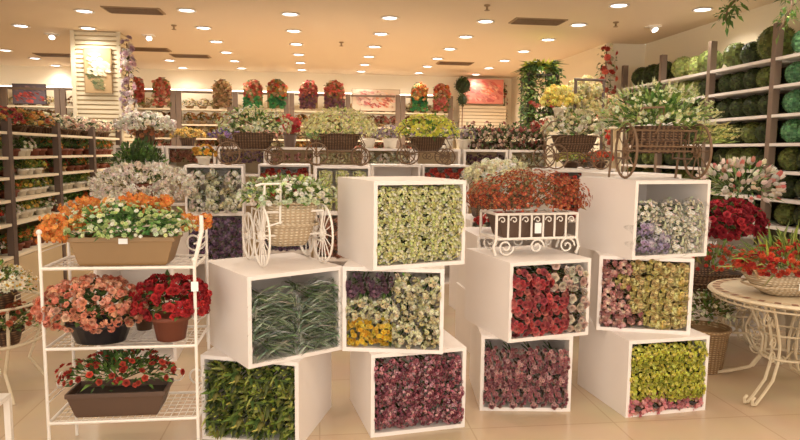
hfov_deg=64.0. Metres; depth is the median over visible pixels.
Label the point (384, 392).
bunch
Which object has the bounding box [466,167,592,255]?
planter
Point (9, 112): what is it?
flower basket
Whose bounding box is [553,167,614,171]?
display box
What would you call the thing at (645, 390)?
bunch
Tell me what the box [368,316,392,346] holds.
bunch
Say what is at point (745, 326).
table
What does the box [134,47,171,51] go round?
ceiling vent
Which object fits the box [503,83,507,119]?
flower garland
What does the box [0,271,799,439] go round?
floor
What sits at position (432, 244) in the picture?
bunch
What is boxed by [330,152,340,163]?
bunch
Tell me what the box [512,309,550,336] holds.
bunch
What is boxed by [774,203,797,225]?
moss ball
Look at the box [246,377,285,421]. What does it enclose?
bunch
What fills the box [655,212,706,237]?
bunch
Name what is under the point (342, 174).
bunch
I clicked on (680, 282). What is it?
bunch
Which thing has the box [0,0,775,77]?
ceiling
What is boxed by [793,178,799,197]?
moss ball
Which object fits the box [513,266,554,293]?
bunch
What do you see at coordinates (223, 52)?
recessed light
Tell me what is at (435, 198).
bunch
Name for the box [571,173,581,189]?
bunch
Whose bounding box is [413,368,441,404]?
bunch
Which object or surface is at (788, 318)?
potted plant
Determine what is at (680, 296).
bunch
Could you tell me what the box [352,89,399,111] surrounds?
flower picture
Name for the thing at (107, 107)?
wall column
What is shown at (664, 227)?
bunch
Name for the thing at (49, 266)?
shelf
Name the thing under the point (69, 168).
potted plant
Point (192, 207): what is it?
bunch
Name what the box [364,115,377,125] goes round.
bundle
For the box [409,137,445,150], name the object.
basket
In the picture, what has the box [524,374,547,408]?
bunch
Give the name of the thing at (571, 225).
display box
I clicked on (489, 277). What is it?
display box
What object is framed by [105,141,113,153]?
potted plant
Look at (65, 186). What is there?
potted plant
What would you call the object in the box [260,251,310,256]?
display box
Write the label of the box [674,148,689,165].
moss ball
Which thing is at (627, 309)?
bunch
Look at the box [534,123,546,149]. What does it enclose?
vine
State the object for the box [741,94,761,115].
moss ball
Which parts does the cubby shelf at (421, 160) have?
panel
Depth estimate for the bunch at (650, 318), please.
3.68 m
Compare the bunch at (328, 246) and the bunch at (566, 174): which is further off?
the bunch at (328, 246)
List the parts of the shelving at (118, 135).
panel, shelf, shelf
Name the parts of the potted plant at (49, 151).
pot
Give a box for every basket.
[0,105,23,130]
[0,106,42,132]
[0,113,7,120]
[0,289,17,308]
[0,324,24,346]
[12,125,28,132]
[20,110,54,132]
[26,126,43,132]
[28,111,69,133]
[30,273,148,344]
[39,113,80,134]
[41,128,51,133]
[60,116,90,135]
[61,129,70,134]
[68,130,81,135]
[72,117,101,135]
[77,118,109,136]
[79,131,87,135]
[94,119,118,136]
[100,132,109,136]
[133,130,156,144]
[179,138,195,145]
[217,138,233,145]
[232,132,275,148]
[255,198,318,245]
[310,139,322,147]
[318,133,360,149]
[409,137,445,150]
[550,135,597,152]
[625,126,688,153]
[692,240,755,292]
[708,221,799,296]
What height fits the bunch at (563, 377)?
0.155 m
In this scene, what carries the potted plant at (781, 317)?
on the floor
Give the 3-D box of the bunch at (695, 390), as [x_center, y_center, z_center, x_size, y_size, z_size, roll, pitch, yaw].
[1.654,0.944,3.800,0.126,0.155,0.369,-1,6,-14]
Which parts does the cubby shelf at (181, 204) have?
shelf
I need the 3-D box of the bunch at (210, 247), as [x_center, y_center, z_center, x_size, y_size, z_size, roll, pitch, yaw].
[-1.725,0.282,6.033,0.162,0.155,0.382,-1,6,-12]
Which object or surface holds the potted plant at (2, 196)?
on the shelving at (28, 257)
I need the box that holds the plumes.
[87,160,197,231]
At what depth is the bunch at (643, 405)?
3.57 m
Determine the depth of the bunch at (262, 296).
3.10 m
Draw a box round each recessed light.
[0,49,12,51]
[11,24,30,27]
[74,9,94,13]
[79,26,96,29]
[176,8,196,12]
[194,26,211,29]
[209,40,223,42]
[219,51,232,53]
[280,12,299,16]
[285,29,301,32]
[289,43,303,45]
[367,45,381,47]
[373,32,388,35]
[380,16,398,19]
[443,48,456,50]
[457,35,473,38]
[476,19,494,23]
[517,50,530,52]
[540,38,555,41]
[569,23,587,26]
[608,3,629,8]
[692,7,713,12]
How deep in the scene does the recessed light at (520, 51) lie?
10.06 m
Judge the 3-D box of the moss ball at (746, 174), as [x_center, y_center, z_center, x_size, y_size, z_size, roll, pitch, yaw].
[3.616,-0.377,6.621,0.241,0.239,0.239,1,6,2]
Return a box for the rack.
[36,213,209,439]
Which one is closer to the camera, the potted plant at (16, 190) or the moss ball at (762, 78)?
the potted plant at (16, 190)
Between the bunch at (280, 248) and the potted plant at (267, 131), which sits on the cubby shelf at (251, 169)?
the potted plant at (267, 131)
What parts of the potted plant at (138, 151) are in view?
pot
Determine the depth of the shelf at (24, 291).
3.76 m
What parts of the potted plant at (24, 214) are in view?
pot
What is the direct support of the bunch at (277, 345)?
in the display box at (231, 280)
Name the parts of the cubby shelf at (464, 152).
panel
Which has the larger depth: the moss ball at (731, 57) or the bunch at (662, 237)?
the moss ball at (731, 57)
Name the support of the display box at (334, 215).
on the display box at (341, 262)
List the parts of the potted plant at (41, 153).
pot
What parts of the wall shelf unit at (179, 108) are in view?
rail, shelf, shelf, shelf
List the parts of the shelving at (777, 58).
shelf, shelf, shelf, shelf, shelf, shelf, shelf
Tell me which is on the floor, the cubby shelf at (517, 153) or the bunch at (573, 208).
the cubby shelf at (517, 153)
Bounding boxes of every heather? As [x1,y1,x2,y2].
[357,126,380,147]
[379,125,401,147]
[410,126,430,136]
[434,126,457,148]
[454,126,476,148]
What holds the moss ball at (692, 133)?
on the shelving at (663, 58)
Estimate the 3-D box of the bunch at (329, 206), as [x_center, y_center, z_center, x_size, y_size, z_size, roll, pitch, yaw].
[-0.710,-0.161,6.166,0.126,0.155,0.370,0,6,-3]
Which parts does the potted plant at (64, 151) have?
pot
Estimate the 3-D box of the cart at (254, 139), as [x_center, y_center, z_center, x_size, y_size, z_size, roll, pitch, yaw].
[-1.405,-0.819,6.137,0.764,0.579,0.526,0,6,-2]
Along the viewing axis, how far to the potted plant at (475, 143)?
8.19 m
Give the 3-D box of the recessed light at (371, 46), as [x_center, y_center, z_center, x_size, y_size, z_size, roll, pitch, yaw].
[-0.391,-2.637,9.751,0.224,0.016,0.224,0,6,-7]
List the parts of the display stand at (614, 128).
frame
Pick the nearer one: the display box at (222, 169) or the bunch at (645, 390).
the bunch at (645, 390)
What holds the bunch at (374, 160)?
in the cubby shelf at (377, 151)
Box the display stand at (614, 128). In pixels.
[568,78,622,171]
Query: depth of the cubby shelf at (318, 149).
8.34 m
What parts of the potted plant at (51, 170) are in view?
pot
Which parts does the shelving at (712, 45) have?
shelf, shelf, shelf, shelf, shelf, shelf, shelf, panel, shelf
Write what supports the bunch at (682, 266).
on the bunch at (680, 282)
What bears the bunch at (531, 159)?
in the cubby shelf at (517, 153)
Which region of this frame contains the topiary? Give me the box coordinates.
[454,76,472,148]
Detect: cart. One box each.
[213,104,292,164]
[235,172,336,266]
[300,104,377,165]
[394,111,459,164]
[533,106,609,169]
[595,78,741,179]
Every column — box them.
[70,30,134,207]
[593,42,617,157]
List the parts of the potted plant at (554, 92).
pot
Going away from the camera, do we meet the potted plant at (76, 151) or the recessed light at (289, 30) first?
the potted plant at (76, 151)
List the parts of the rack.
post, post, post, post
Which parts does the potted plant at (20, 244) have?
pot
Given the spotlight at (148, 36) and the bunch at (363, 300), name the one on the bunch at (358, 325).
the bunch at (363, 300)
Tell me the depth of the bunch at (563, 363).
3.60 m
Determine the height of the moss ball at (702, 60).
0.293 m
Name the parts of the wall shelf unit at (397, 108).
shelf, rail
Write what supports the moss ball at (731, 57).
on the shelving at (712, 45)
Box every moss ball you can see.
[627,152,637,163]
[631,67,645,85]
[633,153,644,164]
[634,167,644,171]
[641,153,652,164]
[642,64,657,82]
[642,168,652,171]
[644,108,655,123]
[649,153,664,164]
[653,61,674,79]
[664,149,677,165]
[665,169,674,173]
[667,105,679,121]
[671,56,689,77]
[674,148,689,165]
[677,80,692,97]
[677,169,686,178]
[683,171,696,178]
[685,56,701,74]
[686,127,698,143]
[686,149,697,166]
[688,80,701,96]
[688,102,702,120]
[694,148,714,166]
[696,126,715,143]
[697,79,717,94]
[698,50,723,71]
[699,101,717,118]
[711,171,727,191]
[711,195,729,209]
[713,148,729,166]
[715,98,733,117]
[715,125,730,143]
[717,74,733,92]
[722,42,744,66]
[724,172,741,192]
[725,147,743,168]
[726,122,745,143]
[729,72,745,90]
[729,98,746,116]
[738,173,755,194]
[739,41,762,63]
[739,147,759,168]
[740,122,758,143]
[741,68,760,88]
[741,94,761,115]
[751,179,775,195]
[754,121,780,142]
[754,149,777,168]
[754,201,772,213]
[755,26,795,59]
[756,66,781,86]
[757,93,782,114]
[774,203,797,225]
[777,147,799,170]
[778,175,799,198]
[779,119,799,142]
[782,89,799,112]
[785,61,799,82]
[791,30,799,52]
[791,206,799,226]
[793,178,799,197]
[796,125,799,138]
[796,152,799,167]
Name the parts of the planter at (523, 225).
leg, leg, planter, scroll frame, leg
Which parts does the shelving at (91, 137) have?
panel, shelf, shelf, shelf, shelf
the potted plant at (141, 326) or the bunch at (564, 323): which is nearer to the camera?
the potted plant at (141, 326)
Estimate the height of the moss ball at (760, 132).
0.239 m
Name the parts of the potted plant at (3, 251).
pot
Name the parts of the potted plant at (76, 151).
pot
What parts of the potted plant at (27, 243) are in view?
pot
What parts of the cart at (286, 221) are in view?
handle, frame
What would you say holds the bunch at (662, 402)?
in the display box at (604, 359)
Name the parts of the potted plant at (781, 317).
pot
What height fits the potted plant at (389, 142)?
0.300 m
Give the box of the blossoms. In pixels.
[112,110,176,144]
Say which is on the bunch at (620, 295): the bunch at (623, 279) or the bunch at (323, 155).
the bunch at (623, 279)
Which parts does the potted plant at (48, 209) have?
pot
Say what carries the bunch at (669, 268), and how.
on the bunch at (668, 282)
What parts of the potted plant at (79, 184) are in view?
pot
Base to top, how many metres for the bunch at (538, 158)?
0.143 m
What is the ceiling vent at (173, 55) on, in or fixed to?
in the ceiling
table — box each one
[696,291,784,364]
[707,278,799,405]
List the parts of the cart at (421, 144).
handle, frame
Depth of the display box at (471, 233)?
4.87 m
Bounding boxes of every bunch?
[170,150,182,161]
[180,150,192,162]
[187,168,205,185]
[187,185,205,199]
[187,199,205,212]
[189,232,204,247]
[189,244,204,259]
[191,150,203,162]
[200,371,246,411]
[201,397,243,439]
[203,360,238,393]
[205,169,223,185]
[205,198,223,213]
[206,184,223,199]
[208,217,224,233]
[208,230,224,246]
[208,244,224,258]
[221,150,231,162]
[221,361,255,394]
[223,169,241,185]
[223,396,266,438]
[224,184,241,198]
[224,197,241,212]
[224,217,241,233]
[224,231,241,246]
[225,243,242,257]
[225,375,261,417]
[230,150,243,162]
[241,151,254,162]
[244,365,282,398]
[244,398,287,439]
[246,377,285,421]
[251,284,297,317]
[252,151,263,162]
[252,297,298,331]
[252,314,297,343]
[252,326,298,364]
[260,168,276,182]
[263,239,277,250]
[269,365,294,398]
[270,385,294,423]
[270,409,295,439]
[276,168,291,181]
[277,246,293,250]
[282,276,339,311]
[284,306,339,335]
[285,153,289,162]
[289,320,341,355]
[290,293,339,322]
[292,168,308,177]
[294,152,300,161]
[294,245,308,249]
[317,216,333,231]
[317,230,331,245]
[317,243,333,256]
[319,170,332,185]
[319,198,331,210]
[320,152,329,163]
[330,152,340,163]
[334,217,337,230]
[334,230,337,243]
[334,242,341,258]
[335,170,348,184]
[341,152,350,163]
[345,294,370,322]
[346,271,369,298]
[346,316,371,345]
[353,152,360,163]
[353,170,365,176]
[368,152,378,163]
[368,294,393,323]
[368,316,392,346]
[369,271,394,299]
[374,358,398,387]
[374,377,396,407]
[374,399,396,429]
[376,235,399,264]
[377,152,389,163]
[377,186,400,216]
[377,211,399,239]
[382,185,421,214]
[382,209,422,238]
[385,234,421,263]
[387,152,397,163]
[389,369,420,406]
[392,272,416,302]
[392,293,416,324]
[392,315,416,348]
[393,356,420,384]
[393,398,418,427]
[397,153,408,163]
[401,185,442,214]
[401,232,441,260]
[403,209,443,237]
[412,389,441,425]
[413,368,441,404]
[414,354,442,380]
[415,295,439,325]
[415,316,439,349]
[416,274,440,304]
[418,231,461,259]
[421,184,461,212]
[423,209,464,236]
[425,168,439,177]
[431,352,461,379]
[431,386,463,423]
[435,375,464,403]
[439,168,453,178]
[453,168,463,179]
[466,154,474,164]
[474,153,483,162]
[483,374,505,408]
[484,154,493,159]
[484,341,506,372]
[484,361,504,389]
[502,342,526,373]
[503,357,525,389]
[503,378,526,408]
[511,289,533,316]
[511,313,533,336]
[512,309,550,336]
[513,266,535,294]
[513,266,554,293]
[513,287,552,314]
[518,153,530,164]
[521,341,548,373]
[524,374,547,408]
[525,362,547,390]
[526,154,540,165]
[526,264,573,291]
[526,287,569,311]
[530,307,569,334]
[537,155,545,165]
[542,341,569,373]
[542,357,568,390]
[543,264,588,290]
[544,383,568,409]
[545,305,587,332]
[546,285,590,312]
[553,191,569,206]
[554,173,571,190]
[562,205,577,218]
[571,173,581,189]
[599,306,614,326]
[601,286,616,301]
[601,296,616,312]
[602,259,617,275]
[602,269,617,287]
[611,259,632,277]
[611,309,628,328]
[613,273,630,289]
[614,283,630,300]
[615,298,630,314]
[625,293,646,313]
[626,273,647,290]
[626,309,642,326]
[627,259,647,275]
[627,286,646,300]
[628,395,648,417]
[630,365,649,389]
[630,378,648,403]
[631,344,652,371]
[632,360,667,388]
[633,342,669,366]
[635,235,656,254]
[636,215,656,237]
[637,199,659,223]
[637,390,667,414]
[638,197,682,222]
[638,214,671,238]
[638,232,670,254]
[638,376,667,402]
[639,230,689,253]
[640,273,660,291]
[640,311,659,326]
[640,354,687,386]
[640,370,687,401]
[641,214,690,237]
[642,287,659,303]
[643,259,663,275]
[643,298,660,312]
[647,341,687,366]
[650,389,684,410]
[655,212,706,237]
[655,233,703,252]
[655,274,675,287]
[655,314,671,329]
[656,287,674,303]
[656,299,672,315]
[658,197,704,221]
[660,261,679,277]
[665,340,708,365]
[665,358,705,386]
[666,261,689,277]
[666,313,688,328]
[667,370,705,400]
[669,300,688,316]
[670,286,689,301]
[673,271,688,286]
[674,389,703,409]
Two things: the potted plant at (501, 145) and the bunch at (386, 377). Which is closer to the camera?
the bunch at (386, 377)
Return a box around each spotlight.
[44,33,59,39]
[142,34,155,40]
[645,25,661,31]
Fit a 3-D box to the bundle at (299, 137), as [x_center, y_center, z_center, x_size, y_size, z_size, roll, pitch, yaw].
[-2.005,-1.760,13.015,0.273,0.247,0.371,4,7,28]
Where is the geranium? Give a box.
[128,269,211,341]
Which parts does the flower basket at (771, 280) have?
handle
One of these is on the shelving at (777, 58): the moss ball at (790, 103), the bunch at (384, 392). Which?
the moss ball at (790, 103)
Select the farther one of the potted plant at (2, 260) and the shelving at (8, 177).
the shelving at (8, 177)
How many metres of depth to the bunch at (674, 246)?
3.65 m
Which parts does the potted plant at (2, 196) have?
pot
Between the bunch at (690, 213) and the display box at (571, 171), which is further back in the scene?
the display box at (571, 171)
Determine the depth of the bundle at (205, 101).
12.66 m
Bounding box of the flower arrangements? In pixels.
[131,76,450,111]
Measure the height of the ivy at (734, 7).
0.495 m
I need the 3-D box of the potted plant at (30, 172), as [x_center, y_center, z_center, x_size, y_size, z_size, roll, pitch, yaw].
[-3.632,-0.524,6.251,0.180,0.159,0.184,1,6,5]
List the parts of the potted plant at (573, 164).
pot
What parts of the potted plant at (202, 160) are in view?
pot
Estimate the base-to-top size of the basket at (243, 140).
0.157 m
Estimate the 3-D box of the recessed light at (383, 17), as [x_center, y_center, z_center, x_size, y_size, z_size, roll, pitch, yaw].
[-0.122,-2.406,7.630,0.224,0.016,0.224,0,6,-7]
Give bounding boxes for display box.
[93,227,189,299]
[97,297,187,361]
[184,164,245,213]
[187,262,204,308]
[189,210,246,261]
[200,347,330,439]
[205,252,341,368]
[258,163,310,197]
[259,235,310,251]
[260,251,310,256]
[315,165,369,212]
[315,213,346,258]
[321,259,348,266]
[338,176,465,270]
[342,260,444,353]
[350,329,465,437]
[368,164,419,176]
[416,164,468,204]
[444,265,449,283]
[449,265,458,309]
[455,282,470,352]
[458,227,547,287]
[465,214,490,226]
[465,245,590,342]
[469,323,572,411]
[530,168,607,219]
[547,220,578,254]
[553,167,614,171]
[577,316,709,417]
[578,176,710,259]
[578,247,587,256]
[582,172,680,177]
[587,249,694,334]
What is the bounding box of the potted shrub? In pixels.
[690,288,738,374]
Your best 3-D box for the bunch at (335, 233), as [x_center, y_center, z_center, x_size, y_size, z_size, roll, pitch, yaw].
[-0.559,0.157,6.200,0.162,0.155,0.378,0,6,-5]
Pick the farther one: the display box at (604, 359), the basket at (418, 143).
the basket at (418, 143)
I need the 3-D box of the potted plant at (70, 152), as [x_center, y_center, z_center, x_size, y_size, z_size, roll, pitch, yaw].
[-3.782,-0.834,7.277,0.228,0.193,0.246,1,6,3]
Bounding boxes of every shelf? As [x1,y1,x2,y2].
[0,290,39,312]
[0,323,46,350]
[40,254,207,270]
[45,325,209,350]
[48,391,207,424]
[113,145,166,203]
[166,146,216,225]
[217,146,267,255]
[268,147,315,257]
[317,148,363,164]
[364,148,411,164]
[412,149,460,163]
[460,149,507,213]
[507,150,545,211]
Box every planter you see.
[33,191,212,265]
[54,348,184,417]
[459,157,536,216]
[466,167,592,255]
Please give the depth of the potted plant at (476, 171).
5.65 m
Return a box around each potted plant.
[0,160,15,176]
[0,176,20,198]
[0,179,22,196]
[0,204,20,221]
[0,234,7,253]
[0,259,16,280]
[0,261,38,308]
[0,300,40,346]
[3,202,24,219]
[4,230,29,250]
[13,136,32,155]
[13,138,24,155]
[14,159,31,174]
[16,136,39,155]
[16,178,32,195]
[16,200,35,217]
[17,159,37,174]
[17,226,33,247]
[19,199,39,216]
[19,224,39,245]
[22,178,41,194]
[27,136,44,155]
[27,177,47,193]
[29,159,46,173]
[30,158,48,172]
[30,223,47,242]
[31,177,52,192]
[31,197,49,214]
[33,137,51,155]
[38,137,61,155]
[38,196,57,212]
[46,158,53,172]
[47,176,65,190]
[47,196,54,210]
[61,137,73,154]
[61,138,78,154]
[62,158,70,171]
[63,158,78,170]
[63,174,72,189]
[63,193,73,206]
[64,174,78,188]
[65,138,84,154]
[67,192,76,206]
[68,157,82,170]
[68,173,86,187]
[68,191,83,204]
[71,138,86,154]
[72,190,87,197]
[73,173,89,186]
[74,157,88,169]
[79,139,88,154]
[80,157,88,169]
[82,139,100,150]
[96,139,109,154]
[96,140,105,154]
[96,157,107,167]
[99,139,110,153]
[102,156,112,167]
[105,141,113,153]
[108,135,172,196]
[118,292,164,330]
[128,126,163,137]
[169,127,205,145]
[191,144,217,164]
[208,128,237,145]
[247,130,277,138]
[278,114,300,146]
[300,129,326,147]
[460,121,483,148]
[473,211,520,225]
[476,121,498,149]
[487,121,513,149]
[504,122,527,149]
[519,122,542,149]
[539,84,580,115]
[555,152,590,167]
[564,75,606,107]
[565,95,602,123]
[582,151,614,167]
[590,94,627,126]
[691,275,765,335]
[763,259,796,330]
[785,310,799,359]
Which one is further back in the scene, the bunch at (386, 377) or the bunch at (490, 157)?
the bunch at (490, 157)
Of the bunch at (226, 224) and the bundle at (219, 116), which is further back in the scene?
the bundle at (219, 116)
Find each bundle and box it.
[40,109,54,114]
[41,96,52,105]
[141,97,152,107]
[154,139,167,145]
[157,126,166,137]
[182,98,196,108]
[183,112,197,123]
[183,126,197,137]
[194,98,211,108]
[196,112,209,123]
[196,126,208,137]
[196,140,210,145]
[208,126,220,137]
[209,112,222,123]
[209,140,218,145]
[295,114,307,125]
[295,141,306,146]
[297,128,307,138]
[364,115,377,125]
[375,115,389,126]
[375,142,383,147]
[387,116,396,126]
[405,103,413,112]
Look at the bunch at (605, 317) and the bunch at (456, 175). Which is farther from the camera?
the bunch at (456, 175)
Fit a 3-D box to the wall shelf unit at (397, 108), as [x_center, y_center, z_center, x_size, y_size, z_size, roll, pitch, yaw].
[-0.583,-1.267,13.293,1.110,2.600,0.440,0,6,-7]
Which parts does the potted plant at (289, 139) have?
pot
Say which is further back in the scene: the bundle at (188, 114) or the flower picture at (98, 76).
the bundle at (188, 114)
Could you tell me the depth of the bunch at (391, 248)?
3.16 m
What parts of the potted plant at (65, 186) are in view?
pot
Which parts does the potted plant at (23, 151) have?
pot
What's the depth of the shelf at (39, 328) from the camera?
3.78 m
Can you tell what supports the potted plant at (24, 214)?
on the shelving at (28, 257)
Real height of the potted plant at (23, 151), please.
0.199 m
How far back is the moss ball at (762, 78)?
6.29 m
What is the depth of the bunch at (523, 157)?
8.27 m
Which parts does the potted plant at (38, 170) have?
pot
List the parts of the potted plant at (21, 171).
pot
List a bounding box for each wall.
[0,65,511,148]
[510,43,645,171]
[639,0,799,267]
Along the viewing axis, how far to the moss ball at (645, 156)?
8.56 m
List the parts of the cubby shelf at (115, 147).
panel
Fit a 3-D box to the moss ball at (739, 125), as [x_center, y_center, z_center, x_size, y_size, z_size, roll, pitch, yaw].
[3.591,-0.919,6.796,0.241,0.239,0.239,-5,8,-42]
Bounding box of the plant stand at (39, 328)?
[0,290,46,404]
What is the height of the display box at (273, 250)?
0.440 m
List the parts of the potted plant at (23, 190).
pot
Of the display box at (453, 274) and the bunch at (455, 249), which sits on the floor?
the display box at (453, 274)
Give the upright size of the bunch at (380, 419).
0.155 m
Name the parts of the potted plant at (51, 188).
pot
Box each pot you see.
[150,310,191,341]
[360,138,375,147]
[382,138,397,147]
[441,139,452,148]
[457,139,471,148]
[480,141,492,149]
[495,142,507,149]
[525,142,535,149]
[690,320,731,374]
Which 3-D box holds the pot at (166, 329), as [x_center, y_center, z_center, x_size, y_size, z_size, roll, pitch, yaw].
[-1.104,0.512,3.089,0.194,0.120,0.194,0,6,-7]
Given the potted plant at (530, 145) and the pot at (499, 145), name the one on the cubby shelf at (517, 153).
the potted plant at (530, 145)
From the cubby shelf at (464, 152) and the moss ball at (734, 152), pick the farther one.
the cubby shelf at (464, 152)
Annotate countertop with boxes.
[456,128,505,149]
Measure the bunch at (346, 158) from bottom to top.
0.153 m
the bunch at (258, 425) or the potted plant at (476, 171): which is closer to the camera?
the bunch at (258, 425)
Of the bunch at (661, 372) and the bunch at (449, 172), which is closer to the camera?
the bunch at (661, 372)
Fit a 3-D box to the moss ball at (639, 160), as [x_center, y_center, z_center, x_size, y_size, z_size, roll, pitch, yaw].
[3.329,-0.868,8.817,0.220,0.220,0.221,6,8,41]
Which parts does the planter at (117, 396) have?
planter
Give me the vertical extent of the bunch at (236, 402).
0.155 m
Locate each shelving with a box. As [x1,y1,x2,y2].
[0,117,20,317]
[0,123,66,304]
[15,126,96,279]
[61,130,121,202]
[621,65,682,171]
[654,55,737,267]
[695,41,799,267]
[757,22,799,262]
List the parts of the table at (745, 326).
leg, leg, leg, leg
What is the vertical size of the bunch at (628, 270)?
0.125 m
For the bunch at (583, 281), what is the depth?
3.57 m
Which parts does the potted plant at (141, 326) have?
pot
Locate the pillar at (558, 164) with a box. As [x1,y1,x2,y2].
[546,116,568,166]
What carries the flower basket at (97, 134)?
on the shelving at (118, 135)
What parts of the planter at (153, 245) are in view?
planter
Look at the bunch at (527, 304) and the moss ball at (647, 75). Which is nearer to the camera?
the bunch at (527, 304)
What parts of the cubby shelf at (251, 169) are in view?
shelf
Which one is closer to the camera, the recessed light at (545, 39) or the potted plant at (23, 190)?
the potted plant at (23, 190)
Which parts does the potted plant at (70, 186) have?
pot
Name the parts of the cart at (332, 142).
handle, frame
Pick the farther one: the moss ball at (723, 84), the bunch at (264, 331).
the moss ball at (723, 84)
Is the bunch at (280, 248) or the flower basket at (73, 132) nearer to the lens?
the bunch at (280, 248)
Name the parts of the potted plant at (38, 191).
pot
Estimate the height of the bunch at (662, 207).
0.154 m
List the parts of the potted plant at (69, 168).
pot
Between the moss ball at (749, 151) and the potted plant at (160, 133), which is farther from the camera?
the potted plant at (160, 133)
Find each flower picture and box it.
[12,83,46,103]
[83,48,112,93]
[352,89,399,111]
[464,79,503,103]
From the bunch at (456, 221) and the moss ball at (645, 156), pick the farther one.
the moss ball at (645, 156)
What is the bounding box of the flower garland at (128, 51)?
[118,35,138,135]
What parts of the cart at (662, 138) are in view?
leg, handle, frame, leg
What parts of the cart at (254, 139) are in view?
handle, frame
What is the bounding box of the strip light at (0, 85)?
[0,85,432,95]
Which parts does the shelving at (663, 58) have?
shelf, shelf, shelf, shelf, panel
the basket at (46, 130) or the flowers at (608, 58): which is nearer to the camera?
the basket at (46, 130)
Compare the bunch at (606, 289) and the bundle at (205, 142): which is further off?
the bundle at (205, 142)
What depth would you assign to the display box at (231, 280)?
3.24 m
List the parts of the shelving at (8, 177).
shelf, shelf, shelf, shelf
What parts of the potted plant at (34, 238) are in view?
pot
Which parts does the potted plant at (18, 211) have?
pot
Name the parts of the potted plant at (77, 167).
pot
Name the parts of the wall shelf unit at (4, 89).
rail, shelf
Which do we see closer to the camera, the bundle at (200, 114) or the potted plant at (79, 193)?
the potted plant at (79, 193)
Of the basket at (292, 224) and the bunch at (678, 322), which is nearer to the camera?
the basket at (292, 224)
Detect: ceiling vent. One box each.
[32,53,70,56]
[100,6,165,14]
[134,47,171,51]
[169,54,211,58]
[436,61,473,65]
[508,17,567,25]
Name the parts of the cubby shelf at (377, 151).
panel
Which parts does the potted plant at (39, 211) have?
pot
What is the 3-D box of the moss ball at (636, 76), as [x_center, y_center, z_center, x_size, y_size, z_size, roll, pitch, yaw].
[3.354,-1.975,8.877,0.294,0.292,0.292,-2,7,-26]
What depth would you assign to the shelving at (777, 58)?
6.04 m
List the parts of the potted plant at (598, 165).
pot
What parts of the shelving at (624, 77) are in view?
shelf, shelf, panel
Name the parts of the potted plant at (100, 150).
pot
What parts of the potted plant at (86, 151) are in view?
pot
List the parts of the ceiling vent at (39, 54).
frame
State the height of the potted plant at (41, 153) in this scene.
0.196 m
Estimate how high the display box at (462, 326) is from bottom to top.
0.440 m
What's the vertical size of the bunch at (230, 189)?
0.155 m
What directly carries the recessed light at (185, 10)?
in the ceiling
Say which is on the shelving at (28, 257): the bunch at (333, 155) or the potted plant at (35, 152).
the potted plant at (35, 152)
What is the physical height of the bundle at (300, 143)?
0.254 m
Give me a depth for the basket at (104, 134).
8.49 m
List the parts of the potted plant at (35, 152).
pot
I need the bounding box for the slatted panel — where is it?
[459,105,505,127]
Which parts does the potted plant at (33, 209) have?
pot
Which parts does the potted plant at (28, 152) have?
pot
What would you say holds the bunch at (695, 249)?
in the display box at (609, 225)
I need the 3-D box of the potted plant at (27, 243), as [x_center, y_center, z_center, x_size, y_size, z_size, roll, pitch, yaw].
[-3.626,0.166,6.156,0.234,0.207,0.227,5,8,38]
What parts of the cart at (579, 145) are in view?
handle, frame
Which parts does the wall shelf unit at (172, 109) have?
shelf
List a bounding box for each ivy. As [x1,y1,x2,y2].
[711,0,755,35]
[772,0,798,43]
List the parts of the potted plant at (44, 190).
pot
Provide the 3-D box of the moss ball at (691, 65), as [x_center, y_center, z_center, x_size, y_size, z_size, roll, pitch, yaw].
[3.499,-1.816,7.576,0.256,0.256,0.256,5,7,33]
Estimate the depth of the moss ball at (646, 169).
8.59 m
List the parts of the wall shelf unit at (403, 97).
shelf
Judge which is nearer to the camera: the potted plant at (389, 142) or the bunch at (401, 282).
the bunch at (401, 282)
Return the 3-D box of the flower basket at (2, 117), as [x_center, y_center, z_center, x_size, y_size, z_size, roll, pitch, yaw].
[-3.572,-0.883,5.423,0.448,0.252,0.438,-2,7,-23]
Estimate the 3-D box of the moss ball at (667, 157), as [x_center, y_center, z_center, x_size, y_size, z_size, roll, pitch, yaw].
[3.436,-0.793,8.043,0.241,0.239,0.239,-3,7,-31]
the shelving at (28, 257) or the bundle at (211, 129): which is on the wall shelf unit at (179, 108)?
the bundle at (211, 129)
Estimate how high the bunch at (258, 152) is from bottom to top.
0.155 m
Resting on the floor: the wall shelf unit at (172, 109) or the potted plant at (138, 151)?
the wall shelf unit at (172, 109)
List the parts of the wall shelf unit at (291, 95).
shelf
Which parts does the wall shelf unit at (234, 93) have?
shelf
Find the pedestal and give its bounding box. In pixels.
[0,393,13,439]
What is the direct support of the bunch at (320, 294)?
in the display box at (231, 280)
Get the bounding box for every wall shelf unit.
[0,86,60,128]
[60,87,72,127]
[132,90,176,145]
[176,90,232,146]
[232,91,288,146]
[289,93,344,140]
[345,94,399,147]
[400,95,452,148]
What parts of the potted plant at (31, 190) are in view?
pot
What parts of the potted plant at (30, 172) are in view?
pot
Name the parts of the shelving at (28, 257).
panel, shelf, shelf, shelf, shelf, shelf, shelf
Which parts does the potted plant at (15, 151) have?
pot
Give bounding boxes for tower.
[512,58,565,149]
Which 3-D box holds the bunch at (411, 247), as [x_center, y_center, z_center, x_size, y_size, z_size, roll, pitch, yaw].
[-0.013,0.132,3.358,0.126,0.155,0.370,-2,7,-25]

